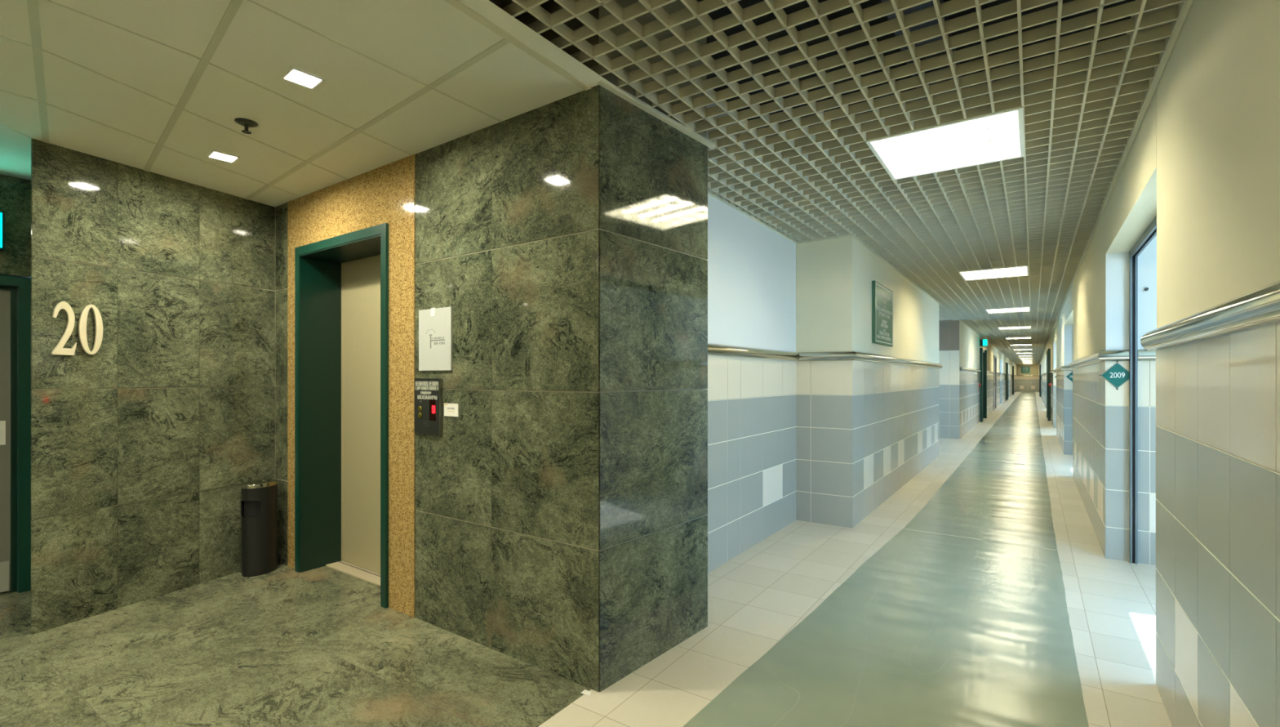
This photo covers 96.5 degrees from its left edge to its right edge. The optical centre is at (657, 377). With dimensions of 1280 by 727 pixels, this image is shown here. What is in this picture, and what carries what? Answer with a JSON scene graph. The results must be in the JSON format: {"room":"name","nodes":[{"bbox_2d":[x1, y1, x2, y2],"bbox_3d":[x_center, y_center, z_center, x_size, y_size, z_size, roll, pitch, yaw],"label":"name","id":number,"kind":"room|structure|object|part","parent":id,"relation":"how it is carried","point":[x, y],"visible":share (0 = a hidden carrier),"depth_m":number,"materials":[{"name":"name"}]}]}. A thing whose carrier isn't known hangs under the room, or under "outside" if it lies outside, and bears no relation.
{"room":"hospital interior","nodes":[
{"label":"hospital interior","id":0,"kind":"room"},
{"bbox_2d":[0,173,31,277],"bbox_3d":[-5.362,-0.325,1.683,0.150,3.350,4.800,0,0,33],"label":"wall","id":1,"kind":"structure","parent":0,"point":[15,192],"depth_m":3.58,"materials":[{"name":"green stone"}]},
{"bbox_2d":[0,210,4,251],"bbox_3d":[-4.134,-0.897,3.335,0.077,0.235,0.420,0,0,33],"label":"exit sign","id":2,"kind":"object","parent":1,"relation":"attached to","point":[2,213],"visible":1,"depth_m":3.49,"materials":[{"name":"teal plastic"}]},
{"bbox_2d":[0,275,31,592],"bbox_3d":[-4.302,0.360,3.259,0.150,1.980,1.000,0,0,33],"label":"door","id":3,"kind":"structure","parent":1,"relation":"in","point":[15,388],"depth_m":3.59,"materials":[{"name":"teal paint"}]},
{"bbox_3d":[-4.146,0.345,3.483,0.004,0.150,0.225,0,0,33],"label":"push plate","id":4,"kind":"part","parent":3,"relation":"part of","materials":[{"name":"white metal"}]},
{"bbox_3d":[-4.295,1.244,3.255,0.006,0.188,0.800,0,0,33],"label":"kick plate","id":5,"kind":"part","parent":3,"relation":"part of","materials":[{"name":"grey metal"}]},
{"bbox_2d":[31,137,275,634],"bbox_3d":[-3.012,-0.325,3.750,0.032,3.350,1.596,0,0,21],"label":"wall","id":6,"kind":"structure","parent":0,"point":[144,446],"depth_m":3.44,"materials":[{"name":"green stone"}]},
{"bbox_2d":[51,301,76,355],"bbox_3d":[-3.230,-0.269,3.109,0.016,0.291,0.100,0,0,21],"label":"numeral two","id":7,"kind":"object","parent":6,"relation":"attached to","point":[58,349],"visible":1,"depth_m":3.11,"materials":[{"name":"beige metal"}]},
{"bbox_2d":[78,304,102,354],"bbox_3d":[-3.190,-0.270,3.214,0.016,0.282,0.104,0,0,21],"label":"numeral zero","id":8,"kind":"object","parent":6,"relation":"attached to","point":[83,315],"visible":1,"depth_m":3.21,"materials":[{"name":"beige metal"}]},
{"bbox_2d":[0,0,515,199],"bbox_3d":[-3.417,-1.256,1.111,3.735,0.005,6.102,0,0,33],"label":"ceiling grid","id":9,"kind":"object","parent":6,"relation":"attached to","point":[233,6],"depth_m":2.44,"materials":[{"name":"beige metal"}]},
{"bbox_2d":[0,0,642,206],"bbox_3d":[-3.419,-1.266,1.171,4.000,0.020,6.200,0,0,33],"label":"ceiling","id":10,"kind":"structure","parent":0,"point":[424,41],"depth_m":2.44,"materials":[{"name":"tile"}]},
{"bbox_2d":[205,149,239,163],"bbox_3d":[-2.458,-1.251,3.232,0.128,0.010,0.128,0,0,39],"label":"recessed light","id":11,"kind":"object","parent":10,"relation":"in","point":[213,153],"visible":1,"depth_m":3.23,"materials":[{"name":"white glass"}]},
{"bbox_2d":[234,117,258,133],"bbox_3d":[-2.023,-1.231,2.811,0.096,0.050,0.096,0,0,33],"label":"sprinkler","id":12,"kind":"object","parent":10,"relation":"attached to","point":[246,122],"visible":1,"depth_m":2.80,"materials":[{"name":"grey metal"}]},
{"bbox_2d":[280,65,325,89],"bbox_3d":[-1.482,-1.251,2.387,0.128,0.010,0.128,0,0,39],"label":"recessed light","id":13,"kind":"object","parent":10,"relation":"in","point":[294,74],"visible":1,"depth_m":2.38,"materials":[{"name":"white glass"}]},
{"bbox_2d":[275,0,599,691],"bbox_3d":[-1.498,-0.325,3.607,3.361,3.350,0.500,0,0,34],"label":"wall","id":14,"kind":"structure","parent":0,"point":[507,211],"depth_m":2.77,"materials":[{"name":"green stone"}]},
{"bbox_2d":[294,222,388,608],"bbox_3d":[-1.962,0.223,3.806,1.140,2.255,0.347,0,0,34],"label":"doorway","id":15,"kind":"structure","parent":14,"relation":"in","point":[341,282],"depth_m":4.02,"materials":[{"name":"teal paint"}]},
{"bbox_3d":[-1.912,1.345,3.879,1.016,0.010,0.170,0,0,34],"label":"door sill","id":16,"kind":"part","parent":15,"relation":"part of","materials":[{"name":"beige stone"}]},
{"bbox_3d":[-2.093,0.250,4.056,0.518,2.176,0.043,0,0,34],"label":"door panel","id":17,"kind":"part","parent":15,"relation":"part of","materials":[{"name":"beige metal"}]},
{"bbox_3d":[-1.679,0.250,3.760,0.496,2.176,0.042,0,0,34],"label":"door panel","id":18,"kind":"part","parent":15,"relation":"part of","materials":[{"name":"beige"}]},
{"bbox_2d":[287,154,414,617],"bbox_3d":[-2.005,0.042,3.654,1.548,2.616,0.016,0,0,35],"label":"surround","id":19,"kind":"object","parent":14,"relation":"attached to","point":[385,193],"visible":0.9,"depth_m":3.33,"materials":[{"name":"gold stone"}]},
{"bbox_2d":[414,377,442,435],"bbox_3d":[-1.258,0.158,3.124,0.233,0.305,0.024,0,0,34],"label":"panel","id":20,"kind":"object","parent":14,"relation":"attached to","point":[428,391],"visible":1,"depth_m":3.11,"materials":[{"name":"grey"}]},
{"bbox_2d":[418,306,452,370],"bbox_3d":[-1.207,-0.208,3.097,0.288,0.340,0.013,0,0,34],"label":"notice sheet","id":21,"kind":"object","parent":14,"relation":"attached to","point":[435,325],"visible":1,"depth_m":3.09,"materials":[{"name":"grey paper"}]},
{"bbox_2d":[444,403,458,416],"bbox_3d":[-1.094,0.171,3.025,0.120,0.068,0.003,0,0,34],"label":"card","id":22,"kind":"object","parent":14,"relation":"attached to","point":[450,409],"visible":1,"depth_m":3.02,"materials":[{"name":"white paper"}]},
{"bbox_2d":[444,0,591,90],"bbox_3d":[-2.469,-1.264,-0.812,0.034,0.023,7.930,0,0,33],"label":"trim","id":23,"kind":"structure","parent":14,"relation":"attached to","point":[459,5],"depth_m":2.13,"materials":[{"name":"beige"}]},
{"bbox_2d":[596,80,715,148],"bbox_3d":[0.026,-1.262,2.772,0.028,0.020,0.887,0,0,38],"label":"trim","id":24,"kind":"structure","parent":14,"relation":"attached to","point":[646,107],"depth_m":2.73,"materials":[{"name":"beige metal"}]},
{"bbox_2d":[0,391,1172,726],"bbox_3d":[16.014,1.379,24.537,12.200,0.063,70.600,0,0,33],"label":"floor","id":25,"kind":"structure","parent":0,"point":[282,646],"depth_m":2.88,"materials":[{"name":"green stone"}]},
{"bbox_2d":[240,478,278,576],"bbox_3d":[-2.767,1.037,3.973,0.176,0.626,0.232,0,0,21],"label":"bin","id":26,"kind":"object","parent":25,"relation":"on","point":[259,501],"visible":1,"depth_m":3.90,"materials":[{"name":"grey metal"}]},
{"bbox_2d":[240,478,278,488],"bbox_3d":[-2.767,0.740,3.974,0.176,0.031,0.232,0,0,21],"label":"tray","id":27,"kind":"object","parent":26,"relation":"on","point":[270,483],"depth_m":3.95,"materials":[{"name":"silver metal"}]},
{"bbox_2d":[580,688,591,695],"bbox_3d":[-0.302,1.345,2.440,0.045,0.003,0.030,0,0,33],"label":"paper scrap","id":28,"kind":"object","parent":25,"relation":"on","point":[584,691],"visible":1,"depth_m":2.44,"materials":[{"name":"white paper"}]},
{"bbox_2d":[599,0,707,691],"bbox_3d":[-0.027,-0.325,2.807,0.100,3.350,0.830,0,0,39],"label":"wall column","id":29,"kind":"structure","parent":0,"point":[653,175],"depth_m":2.71,"materials":[{"name":"green stone"}]},
{"bbox_2d":[706,102,796,573],"bbox_3d":[0.563,-0.325,4.396,0.140,3.350,2.521,0,0,33],"label":"wall","id":30,"kind":"structure","parent":0,"point":[752,402],"depth_m":4.51,"materials":[{"name":"grey tile"}]},
{"bbox_2d":[795,235,852,527],"bbox_3d":[1.566,-0.325,5.367,0.566,3.350,0.200,0,0,33],"label":"wall","id":31,"kind":"structure","parent":0,"point":[824,268],"depth_m":5.27,"materials":[{"name":"grey tile"}]},
{"bbox_2d":[502,0,1186,364],"bbox_3d":[14.999,-1.293,25.097,3.388,0.044,70.559,0,0,33],"label":"grid","id":32,"kind":"object","parent":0,"point":[1041,209],"visible":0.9,"depth_m":2.78,"materials":[{"name":"beige metal"}]},
{"bbox_2d":[866,85,1024,180],"bbox_3d":[1.611,-1.325,3.171,0.711,0.121,0.711,0,0,33],"label":"ceiling light","id":33,"kind":"object","parent":32,"relation":"attached to","point":[997,136],"visible":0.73,"depth_m":3.24,"materials":[{"name":"white plastic"}]},
{"bbox_2d":[958,264,1029,280],"bbox_3d":[4.107,-1.325,6.968,0.711,0.121,0.711,0,0,33],"label":"ceiling light","id":34,"kind":"object","parent":32,"relation":"attached to","point":[1020,270],"visible":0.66,"depth_m":7.00,"materials":[{"name":"white plastic"}]},
{"bbox_2d":[985,306,1031,313],"bbox_3d":[6.603,-1.325,10.764,0.711,0.121,0.711,0,0,33],"label":"ceiling light","id":35,"kind":"object","parent":32,"relation":"attached to","point":[1026,308],"visible":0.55,"depth_m":10.79,"materials":[{"name":"white plastic"}]},
{"bbox_2d":[997,325,1031,328],"bbox_3d":[9.099,-1.325,14.560,0.711,0.121,0.711,0,0,33],"label":"ceiling light","id":36,"kind":"object","parent":32,"relation":"attached to","point":[1022,326],"visible":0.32,"depth_m":14.66,"materials":[{"name":"white plastic"}]},
{"bbox_2d":[1004,336,1031,338],"bbox_3d":[11.595,-1.325,18.357,0.711,0.121,0.711,0,0,33],"label":"ceiling light","id":37,"kind":"object","parent":32,"relation":"attached to","point":[1028,336],"visible":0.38,"depth_m":18.34,"materials":[{"name":"white plastic"}]},
{"bbox_2d":[1009,343,1031,345],"bbox_3d":[14.092,-1.325,22.153,0.711,0.121,0.711,0,0,33],"label":"ceiling light","id":38,"kind":"object","parent":32,"relation":"attached to","point":[1019,344],"visible":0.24,"depth_m":22.32,"materials":[{"name":"white plastic"}]},
{"bbox_2d":[852,234,939,527],"bbox_3d":[3.250,-0.325,7.536,0.140,3.350,5.671,0,0,33],"label":"wall pier","id":39,"kind":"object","parent":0,"point":[895,408],"visible":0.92,"depth_m":6.55,"materials":[{"name":"grey tile"}]},
{"bbox_2d":[707,342,942,368],"bbox_3d":[2.432,-0.196,6.596,0.566,0.085,8.236,0,0,33],"label":"handrail","id":40,"kind":"object","parent":39,"relation":"attached to","point":[714,349],"visible":0.74,"depth_m":5.15,"materials":[{"name":"silver metal"}]},
{"bbox_2d":[871,280,893,346],"bbox_3d":[2.413,-0.662,6.109,0.029,0.625,0.880,0,0,33],"label":"notice board","id":41,"kind":"object","parent":39,"relation":"attached to","point":[882,295],"visible":1,"depth_m":6.00,"materials":[{"name":"green"}]},
{"bbox_2d":[697,0,1135,151],"bbox_3d":[13.737,-2.050,26.034,6.950,0.100,71.000,0,0,33],"label":"ceiling","id":42,"kind":"structure","parent":0,"point":[725,11],"depth_m":3.37,"materials":[{"name":"black"}]},
{"bbox_2d":[880,0,964,98],"bbox_3d":[6.217,-1.700,10.274,0.200,0.140,36.000,0,0,33],"label":"ceiling beam","id":43,"kind":"structure","parent":0,"point":[928,4],"depth_m":2.73,"materials":[{"name":"grey metal"}]},
{"bbox_2d":[938,320,959,438],"bbox_3d":[5.416,-0.325,13.434,3.000,3.350,0.100,0,0,33],"label":"wall","id":44,"kind":"structure","parent":0,"point":[948,330],"depth_m":12.68,"materials":[{"name":"grey tile"}]},
{"bbox_2d":[954,319,979,438],"bbox_3d":[8.163,-0.325,15.008,0.140,3.350,5.746,0,0,33],"label":"wall","id":45,"kind":"structure","parent":0,"point":[969,340],"depth_m":14.33,"materials":[{"name":"grey tile"}]},
{"bbox_2d":[959,366,981,372],"bbox_3d":[8.241,-0.196,14.957,0.046,0.085,5.750,0,0,33],"label":"handrail","id":46,"kind":"object","parent":45,"relation":"attached to","point":[961,368],"visible":1,"depth_m":14.07,"materials":[{"name":"silver metal"}]},
{"bbox_2d":[979,335,984,349],"bbox_3d":[10.291,-1.462,18.247,0.137,1.075,2.000,0,0,33],"label":"lintel","id":47,"kind":"object","parent":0,"point":[980,337],"visible":0.1,"depth_m":18.00,"materials":[{"name":"beige paint"}]},
{"bbox_2d":[979,347,986,422],"bbox_3d":[10.321,0.212,18.227,0.210,2.275,2.000,0,0,33],"label":"door","id":48,"kind":"structure","parent":47,"relation":"attached to","point":[983,353],"depth_m":18.91,"materials":[{"name":"teal paint"}]},
{"bbox_2d":[979,338,987,346],"bbox_3d":[9.888,-1.050,17.313,0.200,0.200,0.304,0,0,33],"label":"exit sign","id":49,"kind":"object","parent":47,"relation":"attached to","point":[984,342],"visible":1,"depth_m":17.18,"materials":[{"name":"teal plastic"}]},
{"bbox_2d":[984,342,993,415],"bbox_3d":[12.297,-0.325,21.296,0.140,3.350,5.296,0,0,33],"label":"wall","id":50,"kind":"structure","parent":0,"point":[989,348],"depth_m":21.39,"materials":[{"name":"grey tile"}]},
{"bbox_2d":[993,346,995,355],"bbox_3d":[14.246,-1.462,24.263,0.137,1.075,1.800,0,0,33],"label":"lintel","id":51,"kind":"object","parent":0,"point":[994,348],"visible":0.2,"depth_m":24.11,"materials":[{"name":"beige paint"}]},
{"bbox_2d":[993,355,996,409],"bbox_3d":[14.256,0.212,24.257,0.160,2.275,1.800,0,0,33],"label":"door","id":52,"kind":"structure","parent":51,"relation":"attached to","point":[994,357],"depth_m":24.77,"materials":[{"name":"beige"}]},
{"bbox_2d":[995,348,999,407],"bbox_3d":[15.731,-0.325,26.518,0.140,3.350,3.596,0,0,33],"label":"wall","id":53,"kind":"structure","parent":0,"point":[997,352],"depth_m":26.34,"materials":[{"name":"grey tile"}]},
{"bbox_2d":[1000,359,1001,403],"bbox_3d":[17.134,-0.011,30.203,1.841,2.721,0.100,0,0,33],"label":"wall","id":54,"kind":"structure","parent":0,"point":[1000,359],"depth_m":29.68,"materials":[{"name":"grey tile"}]},
{"bbox_2d":[1001,352,1005,403],"bbox_3d":[19.165,-0.325,31.740,0.140,3.350,4.896,0,0,33],"label":"wall","id":55,"kind":"structure","parent":0,"point":[1003,357],"depth_m":31.37,"materials":[{"name":"grey tile"}]},
{"bbox_2d":[1006,356,1008,397],"bbox_3d":[22.516,-0.325,36.837,0.140,3.350,3.696,0,0,33],"label":"wall","id":56,"kind":"structure","parent":0,"point":[1007,358],"depth_m":37.61,"materials":[{"name":"grey tile"}]},
{"bbox_2d":[1008,364,1009,396],"bbox_3d":[23.946,-0.011,40.564,1.841,2.721,0.100,0,0,33],"label":"wall","id":57,"kind":"structure","parent":0,"point":[1009,364],"depth_m":40.04,"materials":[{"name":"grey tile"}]},
{"bbox_2d":[1009,359,1012,396],"bbox_3d":[26.142,-0.325,42.352,0.140,3.350,5.496,0,0,33],"label":"wall","id":58,"kind":"structure","parent":0,"point":[1011,361],"depth_m":41.76,"materials":[{"name":"grey tile"}]},
{"bbox_2d":[1013,361,1016,393],"bbox_3d":[31.361,-0.325,50.290,0.140,3.350,10.496,0,0,33],"label":"wall","id":59,"kind":"structure","parent":0,"point":[1014,363],"depth_m":51.18,"materials":[{"name":"grey tile"}]},
{"bbox_2d":[1016,364,1039,391],"bbox_3d":[35.097,-0.325,54.200,1.921,3.350,0.140,0,0,33],"label":"wall","id":60,"kind":"structure","parent":0,"point":[1024,383],"depth_m":54.12,"materials":[{"name":"grey tile"}]},
{"bbox_2d":[1021,366,1029,373],"bbox_3d":[34.909,-0.735,54.220,0.700,0.600,0.033,0,0,33],"label":"wall sign","id":61,"kind":"object","parent":60,"relation":"attached to","point":[1024,369],"visible":1,"depth_m":54.21,"materials":[{"name":"teal"}]},
{"bbox_2d":[1040,358,1041,397],"bbox_3d":[25.432,-0.325,37.732,0.140,3.350,4.996,0,0,33],"label":"wall","id":62,"kind":"structure","parent":0,"point":[1041,358],"depth_m":38.34,"materials":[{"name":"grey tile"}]},
{"bbox_2d":[1041,362,1042,399],"bbox_3d":[24.475,-0.011,35.448,1.046,2.721,0.130,0,0,33],"label":"wall","id":63,"kind":"structure","parent":0,"point":[1042,362],"depth_m":35.67,"materials":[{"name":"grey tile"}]},
{"bbox_2d":[1042,354,1043,401],"bbox_3d":[21.751,-0.325,32.134,0.140,3.350,4.396,0,0,33],"label":"wall","id":64,"kind":"structure","parent":0,"point":[1042,354],"depth_m":31.85,"materials":[{"name":"white paint"}]},
{"bbox_2d":[1043,360,1044,402],"bbox_3d":[20.959,-0.011,30.100,1.046,2.721,0.130,0,0,33],"label":"wall","id":65,"kind":"structure","parent":0,"point":[1043,360],"depth_m":30.33,"materials":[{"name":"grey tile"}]},
{"bbox_2d":[1044,348,1045,407],"bbox_3d":[18.180,-0.325,26.703,0.140,3.350,4.196,0,0,33],"label":"wall","id":66,"kind":"structure","parent":0,"point":[1045,348],"depth_m":25.58,"materials":[{"name":"grey tile"}]},
{"bbox_2d":[1045,355,1046,408],"bbox_3d":[17.442,-0.011,24.753,1.046,2.721,0.130,0,0,33],"label":"wall","id":67,"kind":"structure","parent":0,"point":[1046,356],"depth_m":24.97,"materials":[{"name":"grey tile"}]},
{"bbox_2d":[1050,331,1053,426],"bbox_3d":[11.477,-0.325,16.509,0.140,3.350,2.996,0,0,33],"label":"wall","id":68,"kind":"structure","parent":0,"point":[1051,335],"depth_m":16.50,"materials":[{"name":"grey tile"}]},
{"bbox_2d":[1053,342,1056,427],"bbox_3d":[11.069,-0.011,15.060,1.046,2.721,0.130,0,0,33],"label":"wall","id":69,"kind":"structure","parent":0,"point":[1055,344],"depth_m":15.28,"materials":[{"name":"white paint"}]},
{"bbox_2d":[1053,324,1056,342],"bbox_3d":[9.995,-1.462,14.252,0.137,1.075,2.400,0,0,33],"label":"lintel","id":70,"kind":"object","parent":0,"point":[1055,327],"visible":0.2,"depth_m":14.46,"materials":[{"name":"beige paint"}]},
{"bbox_2d":[1056,306,1064,453],"bbox_3d":[8.264,-0.325,11.621,0.140,3.350,3.896,0,0,33],"label":"wall","id":71,"kind":"structure","parent":0,"point":[1060,323],"depth_m":11.48,"materials":[{"name":"grey tile"}]},
{"bbox_2d":[1053,365,1072,372],"bbox_3d":[8.229,-0.163,11.616,0.181,0.086,3.946,0,0,33],"label":"handrail","id":72,"kind":"object","parent":71,"relation":"attached to","point":[1062,367],"visible":0.76,"depth_m":10.01,"materials":[{"name":"silver metal"}]},
{"bbox_2d":[1063,324,1072,454],"bbox_3d":[7.608,-0.011,9.796,1.046,2.721,0.130,0,0,33],"label":"wall","id":73,"kind":"structure","parent":0,"point":[1068,384],"depth_m":10.00,"materials":[{"name":"grey tile"}]},
{"bbox_2d":[1066,371,1072,382],"bbox_3d":[7.235,-0.016,9.957,0.212,0.212,0.011,0,0,33],"label":"number sign","id":74,"kind":"object","parent":73,"relation":"attached to","point":[1069,375],"visible":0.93,"depth_m":9.97,"materials":[{"name":"teal plastic"}]},
{"bbox_2d":[1063,285,1072,324],"bbox_3d":[6.452,-1.462,8.863,0.137,1.075,2.700,0,0,33],"label":"lintel","id":75,"kind":"object","parent":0,"point":[1068,306],"visible":0.23,"depth_m":8.86,"materials":[{"name":"beige paint"}]},
{"bbox_2d":[1072,206,1106,556],"bbox_3d":[4.557,-0.325,5.984,0.140,3.350,4.188,0,0,33],"label":"wall","id":76,"kind":"structure","parent":0,"point":[1089,285],"depth_m":5.32,"materials":[{"name":"grey tile"}]},
{"bbox_2d":[1068,349,1128,368],"bbox_3d":[4.523,-0.163,5.979,0.181,0.086,4.238,0,0,33],"label":"handrail","id":77,"kind":"object","parent":76,"relation":"attached to","point":[1105,355],"visible":1,"depth_m":4.25,"materials":[{"name":"silver metal"}]},
{"bbox_2d":[1105,235,1156,564],"bbox_3d":[3.822,-0.011,4.037,1.046,2.721,0.130,0,0,33],"label":"wall","id":78,"kind":"structure","parent":0,"point":[1117,401],"depth_m":4.21,"materials":[{"name":"grey tile"}]},
{"bbox_2d":[1099,360,1129,389],"bbox_3d":[3.403,-0.016,4.229,0.212,0.212,0.011,0,0,33],"label":"number sign","id":79,"kind":"object","parent":78,"relation":"attached to","point":[1117,375],"visible":1,"depth_m":4.23,"materials":[{"name":"teal plastic"}]},
{"bbox_2d":[1137,348,1155,360],"bbox_3d":[3.842,-0.163,3.918,0.845,0.086,0.046,0,0,33],"label":"handrail","id":80,"kind":"object","parent":78,"relation":"attached to","point":[1144,354],"visible":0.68,"depth_m":4.11,"materials":[{"name":"silver metal"}]},
{"bbox_2d":[1106,8,1156,253],"bbox_3d":[2.829,-1.462,3.353,0.137,1.075,2.105,0,0,33],"label":"wall","id":81,"kind":"structure","parent":0,"point":[1131,205],"depth_m":3.17,"materials":[{"name":"beige paint"}]},
{"bbox_2d":[1128,216,1156,564],"bbox_3d":[2.904,0.203,3.304,0.042,2.295,2.105,0,0,33],"label":"door frame","id":82,"kind":"structure","parent":81,"relation":"attached to","point":[1150,233],"depth_m":4.16,"materials":[{"name":"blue metal"}]},
{"bbox_2d":[1155,0,1279,726],"bbox_3d":[-0.306,-0.325,-1.412,0.140,3.350,9.299,0,0,33],"label":"wall","id":83,"kind":"structure","parent":0,"point":[1218,397],"depth_m":1.66,"materials":[{"name":"grey tile"}]},
{"bbox_2d":[707,0,1193,364],"bbox_3d":[15.475,-1.276,24.831,2.325,0.018,70.500,0,0,33],"label":"trim","id":84,"kind":"structure","parent":83,"relation":"attached to","point":[1188,3],"depth_m":3.91,"materials":[{"name":"beige metal"}]},
{"bbox_2d":[1140,280,1279,350],"bbox_3d":[-0.290,-0.163,-1.336,0.176,0.086,9.249,0,0,33],"label":"handrail","id":85,"kind":"object","parent":83,"relation":"attached to","point":[1259,307],"visible":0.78,"depth_m":1.48,"materials":[{"name":"silver metal"}]},
{"bbox_3d":[12.797,-1.462,18.514,0.137,1.075,1.800,0,0,33],"label":"lintel","id":86,"kind":"object","parent":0,"visible":0},
{"bbox_2d":[1046,348,1050,420],"bbox_3d":[12.767,0.212,18.534,0.210,2.275,1.800,0,0,33],"label":"door","id":87,"kind":"structure","parent":86,"relation":"attached to","point":[1048,351],"depth_m":17.83,"materials":[{"name":"teal paint"}]},
{"bbox_3d":[21.004,-1.462,34.540,0.137,1.075,1.800,0,0,33],"label":"lintel","id":88,"kind":"object","parent":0,"visible":0},
{"bbox_2d":[1005,361,1008,399],"bbox_3d":[21.035,0.212,34.520,0.210,2.275,1.800,0,0,33],"label":"door","id":89,"kind":"structure","parent":88,"relation":"attached to","point":[1006,362],"depth_m":33.74,"materials":[{"name":"teal paint"}]},
{"bbox_3d":[28.064,-1.462,45.277,0.137,1.075,1.500,0,0,33],"label":"lintel","id":90,"kind":"object","parent":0,"visible":0},
{"bbox_2d":[1012,365,1013,394],"bbox_3d":[28.094,0.212,45.257,0.210,2.275,1.500,0,0,33],"label":"door","id":91,"kind":"structure","parent":90,"relation":"attached to","point":[1012,366],"depth_m":44.57,"materials":[{"name":"teal paint"}]},
{"bbox_3d":[27.356,-1.462,40.656,0.137,1.075,2.000,0,0,33],"label":"lintel","id":92,"kind":"object","parent":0,"visible":0},
{"bbox_2d":[1039,364,1040,396],"bbox_3d":[27.326,0.212,40.676,0.210,2.275,2.000,0,0,33],"label":"door","id":93,"kind":"structure","parent":92,"relation":"attached to","point":[1040,364],"depth_m":39.88,"materials":[{"name":"teal paint"}]}
]}

